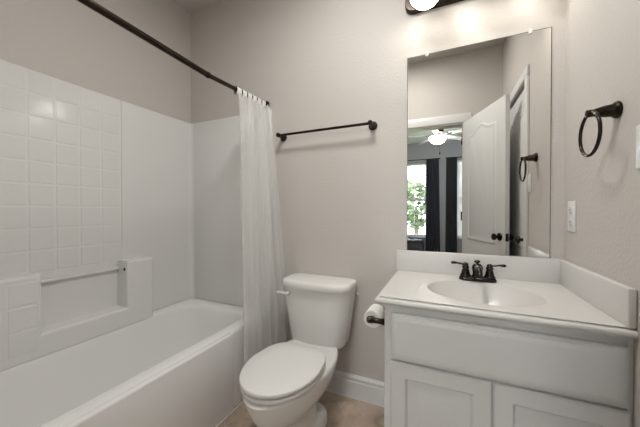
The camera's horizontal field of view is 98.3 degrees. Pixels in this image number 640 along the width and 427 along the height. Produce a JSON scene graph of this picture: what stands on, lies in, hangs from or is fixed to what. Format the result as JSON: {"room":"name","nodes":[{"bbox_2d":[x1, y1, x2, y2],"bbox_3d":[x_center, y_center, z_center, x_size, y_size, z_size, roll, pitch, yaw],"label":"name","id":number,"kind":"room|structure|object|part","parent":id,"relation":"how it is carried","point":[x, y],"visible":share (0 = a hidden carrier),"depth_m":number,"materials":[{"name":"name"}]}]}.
{"room":"bathroom","nodes":[
{"label":"bathroom","id":0,"kind":"room"},
{"bbox_2d":[0,0,190,122],"bbox_3d":[-1.419,-0.241,1.588,0.100,2.748,1.540,0,1,24],"label":"wall","id":1,"kind":"structure","parent":0,"point":[68,41],"depth_m":1.71,"materials":[{"name":"grey paint"}]},
{"bbox_2d":[172,0,225,14],"bbox_3d":[-0.284,-1.641,1.052,2.600,0.060,1.755,0,1,24],"label":"ceiling","id":2,"kind":"structure","parent":0,"point":[190,6],"depth_m":2.14,"materials":[{"name":"grey paint"}]},
{"bbox_2d":[218,391,383,426],"bbox_3d":[-0.284,1.167,1.078,2.600,0.060,1.755,0,1,24],"label":"floor","id":3,"kind":"structure","parent":0,"point":[342,411],"depth_m":1.56,"materials":[{"name":"tile"}]},
{"bbox_2d":[0,298,269,426],"bbox_3d":[-1.010,0.912,1.415,0.789,0.444,1.528,0,1,24],"label":"bathtub","id":4,"kind":"object","parent":3,"relation":"on","point":[181,365],"visible":0.98,"depth_m":1.43,"materials":[{"name":"white plastic"}]},
{"bbox_2d":[0,59,271,370],"bbox_3d":[-1.012,-0.013,1.407,0.790,1.407,1.535,0,1,24],"label":"tub surround","id":5,"kind":"object","parent":4,"relation":"on","point":[114,212],"visible":1,"depth_m":1.70,"materials":[{"name":"white plastic"}]},
{"bbox_3d":[-0.691,-0.019,2.093,0.772,1.407,0.021,0,1,24],"label":"panel","id":6,"kind":"part","parent":5,"relation":"part of","materials":[{"name":"white plastic"}]},
{"bbox_3d":[-0.746,0.915,1.084,0.035,0.444,1.142,0,1,24],"label":"apron panel","id":7,"kind":"part","parent":4,"relation":"part of","materials":[{"name":"white plastic"}]},
{"bbox_2d":[215,401,242,426],"bbox_3d":[-0.649,1.132,1.246,0.007,0.007,1.510,0,1,24],"label":"caulk","id":8,"kind":"structure","parent":3,"relation":"on","point":[233,410],"depth_m":1.55,"materials":[{"name":"white"}]},
{"bbox_2d":[239,273,356,426],"bbox_3d":[-0.123,0.765,1.435,0.447,0.738,0.755,0,1,24],"label":"toilet","id":9,"kind":"object","parent":3,"relation":"on","point":[282,384],"visible":1,"depth_m":1.39,"materials":[{"name":"white ceramic"}]},
{"bbox_3d":[-0.176,0.715,1.288,0.359,0.023,0.436,0,1,24],"label":"seat lid","id":10,"kind":"part","parent":9,"relation":"part of","materials":[{"name":"white plastic"}]},
{"bbox_3d":[-0.176,0.743,1.289,0.352,0.016,0.431,0,1,24],"label":"seat","id":11,"kind":"part","parent":9,"relation":"part of","materials":[{"name":"white plastic"}]},
{"bbox_3d":[-0.218,0.474,1.660,0.086,0.028,0.038,0,1,24],"label":"flush lever","id":12,"kind":"part","parent":9,"relation":"part of","materials":[{"name":"white plastic"}]},
{"bbox_3d":[-0.119,0.945,1.416,0.364,0.379,0.720,0,1,24],"label":"bowl","id":13,"kind":"part","parent":9,"relation":"part of","materials":[{"name":"white ceramic"}]},
{"bbox_3d":[-0.012,0.416,1.666,0.438,0.043,0.238,0,1,24],"label":"tank lid","id":14,"kind":"part","parent":9,"relation":"part of","materials":[{"name":"white ceramic"}]},
{"bbox_3d":[-0.011,0.608,1.671,0.428,0.340,0.209,0,1,24],"label":"tank","id":15,"kind":"part","parent":9,"relation":"part of","materials":[{"name":"white ceramic"}]},
{"bbox_2d":[325,390,383,407],"bbox_3d":[0.074,1.128,1.749,0.858,0.006,0.005,0,1,24],"label":"caulk","id":16,"kind":"structure","parent":3,"relation":"on","point":[325,390],"depth_m":1.68,"materials":[{"name":"white"}]},
{"bbox_2d":[384,304,633,426],"bbox_3d":[0.688,0.747,1.185,0.720,0.779,0.546,0,1,24],"label":"vanity cabinet","id":17,"kind":"object","parent":3,"relation":"on","point":[442,369],"visible":0.9,"depth_m":0.93,"materials":[{"name":"white paint"}]},
{"bbox_2d":[366,308,384,325],"bbox_3d":[0.283,0.471,1.281,0.097,0.050,0.195,0,1,24],"label":"toilet paper holder","id":18,"kind":"object","parent":17,"relation":"attached to","point":[370,319],"visible":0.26,"depth_m":1.21,"materials":[{"name":"brown metal"}]},
{"bbox_2d":[364,304,384,327],"bbox_3d":[0.257,0.479,1.297,0.080,0.080,0.100,0,1,24],"label":"toilet paper roll","id":19,"kind":"object","parent":18,"relation":"on","point":[376,310],"visible":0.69,"depth_m":1.26,"materials":[{"name":"white paper"}]},
{"bbox_3d":[0.253,0.472,1.215,0.097,0.050,0.050,0,1,24],"label":"post","id":20,"kind":"part","parent":18,"relation":"part of","materials":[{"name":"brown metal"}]},
{"bbox_3d":[0.434,0.794,1.020,0.340,0.437,0.018,0,1,24],"label":"door","id":21,"kind":"part","parent":17,"relation":"part of","materials":[{"name":"white paint"}]},
{"bbox_2d":[374,250,638,338],"bbox_3d":[0.672,0.334,1.188,0.753,0.244,0.550,0,1,24],"label":"countertop","id":22,"kind":"structure","parent":17,"relation":"on","point":[557,293],"depth_m":1.14,"materials":[{"name":"white stone"}]},
{"bbox_2d":[451,260,506,282],"bbox_3d":[0.759,0.276,1.330,0.164,0.096,0.174,0,1,-23],"label":"faucet","id":23,"kind":"object","parent":22,"relation":"on","point":[477,269],"visible":1,"depth_m":1.32,"materials":[{"name":"brown metal"}]},
{"bbox_3d":[0.698,0.272,1.371,0.091,0.071,0.050,0,1,24],"label":"handle","id":24,"kind":"part","parent":23,"relation":"part of","materials":[{"name":"brown metal"}]},
{"bbox_3d":[0.744,0.275,1.298,0.049,0.065,0.144,0,1,24],"label":"spout","id":25,"kind":"part","parent":23,"relation":"part of","materials":[{"name":"brown metal"}]},
{"bbox_3d":[0.764,0.315,1.342,0.160,0.018,0.052,0,1,24],"label":"plate","id":26,"kind":"part","parent":23,"relation":"part of","materials":[{"name":"brown metal"}]},
{"bbox_3d":[0.829,0.272,1.312,0.091,0.071,0.050,0,1,24],"label":"handle","id":27,"kind":"part","parent":23,"relation":"part of","materials":[{"name":"brown metal"}]},
{"bbox_3d":[0.748,0.796,0.878,0.340,0.437,0.018,0,1,24],"label":"door","id":28,"kind":"part","parent":17,"relation":"part of","materials":[{"name":"white paint"}]},
{"bbox_2d":[191,0,565,381],"bbox_3d":[0.058,-0.243,1.819,2.600,2.748,0.100,0,1,24],"label":"wall","id":29,"kind":"structure","parent":0,"point":[339,196],"depth_m":1.72,"materials":[{"name":"grey paint"}]},
{"bbox_2d":[77,0,269,107],"bbox_3d":[-0.669,-0.741,1.244,0.065,0.093,1.540,0,1,23],"label":"shower rod","id":30,"kind":"object","parent":29,"relation":"attached to","point":[91,4],"visible":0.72,"depth_m":1.14,"materials":[{"name":"brown metal"}]},
{"bbox_2d":[233,86,265,108],"bbox_3d":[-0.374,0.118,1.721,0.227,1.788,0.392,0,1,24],"label":"curtain rings","id":31,"kind":"object","parent":30,"relation":"hanging from","point":[238,93],"visible":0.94,"depth_m":1.74,"materials":[{"name":"plastic"}]},
{"bbox_2d":[276,120,376,140],"bbox_3d":[0.017,-0.521,1.736,0.674,0.054,0.080,0,1,24],"label":"towel bar","id":32,"kind":"object","parent":29,"relation":"attached to","point":[372,124],"visible":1,"depth_m":1.68,"materials":[{"name":"brown metal"}]},
{"bbox_3d":[-0.266,-0.522,1.864,0.054,0.054,0.080,0,1,24],"label":"post","id":33,"kind":"part","parent":32,"relation":"part of","materials":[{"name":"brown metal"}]},
{"bbox_3d":[0.299,-0.519,1.608,0.054,0.054,0.080,0,1,24],"label":"post","id":34,"kind":"part","parent":32,"relation":"part of","materials":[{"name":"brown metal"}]},
{"bbox_2d":[326,370,383,405],"bbox_3d":[0.069,1.062,1.762,0.878,0.138,0.015,0,1,24],"label":"baseboard","id":35,"kind":"structure","parent":29,"relation":"attached to","point":[355,386],"depth_m":1.68,"materials":[{"name":"white paint"}]},
{"bbox_2d":[405,0,463,14],"bbox_3d":[0.745,-1.126,1.316,0.680,0.197,0.233,0,1,24],"label":"vanity light","id":36,"kind":"object","parent":29,"relation":"attached to","point":[412,7],"visible":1,"depth_m":1.45,"materials":[{"name":"white glass"}]},
{"bbox_2d":[411,0,437,9],"bbox_3d":[0.525,-1.063,1.375,0.146,0.070,0.146,0,1,24],"label":"diffuser","id":37,"kind":"object","parent":36,"relation":"attached to","point":[417,4],"depth_m":1.37,"materials":[{"name":"white glass"}]},
{"bbox_2d":[407,27,551,257],"bbox_3d":[0.786,-0.338,1.426,0.648,1.094,0.013,0,1,24],"label":"wall mirror","id":38,"kind":"object","parent":29,"relation":"attached to","point":[479,114],"visible":1,"depth_m":1.41,"materials":[{"name":"silver mirror"}]},
{"bbox_2d":[396,250,563,283],"bbox_3d":[0.781,0.267,1.429,0.752,0.115,0.020,0,1,24],"label":"backsplash","id":39,"kind":"structure","parent":29,"relation":"attached to","point":[544,270],"depth_m":1.39,"materials":[{"name":"white stone"}]},
{"bbox_2d":[564,0,639,426],"bbox_3d":[0.858,-0.232,0.556,0.100,2.748,1.540,0,1,24],"label":"wall","id":40,"kind":"structure","parent":0,"point":[602,37],"depth_m":0.95,"materials":[{"name":"grey paint"}]},
{"bbox_2d":[567,201,575,231],"bbox_3d":[1.087,0.012,1.196,0.008,0.132,0.078,0,1,24],"label":"wall outlet","id":41,"kind":"object","parent":40,"relation":"attached to","point":[571,208],"visible":1,"depth_m":1.19,"materials":[{"name":"white plastic"}]},
{"bbox_2d":[578,101,622,156],"bbox_3d":[0.912,-0.272,0.897,0.083,0.172,0.148,0,1,24],"label":"towel ring","id":42,"kind":"object","parent":40,"relation":"attached to","point":[614,110],"visible":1,"depth_m":0.88,"materials":[{"name":"brown metal"}]},
{"bbox_3d":[0.912,-0.331,0.896,0.083,0.055,0.055,0,1,24],"label":"post","id":43,"kind":"part","parent":42,"relation":"part of","materials":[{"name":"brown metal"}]},
{"bbox_2d":[636,125,639,168],"bbox_3d":[0.880,-0.189,0.737,0.008,0.122,0.117,0,1,24],"label":"light switch","id":44,"kind":"object","parent":40,"relation":"attached to","point":[638,126],"visible":1,"depth_m":0.78,"materials":[{"name":"white plastic"}]}
]}

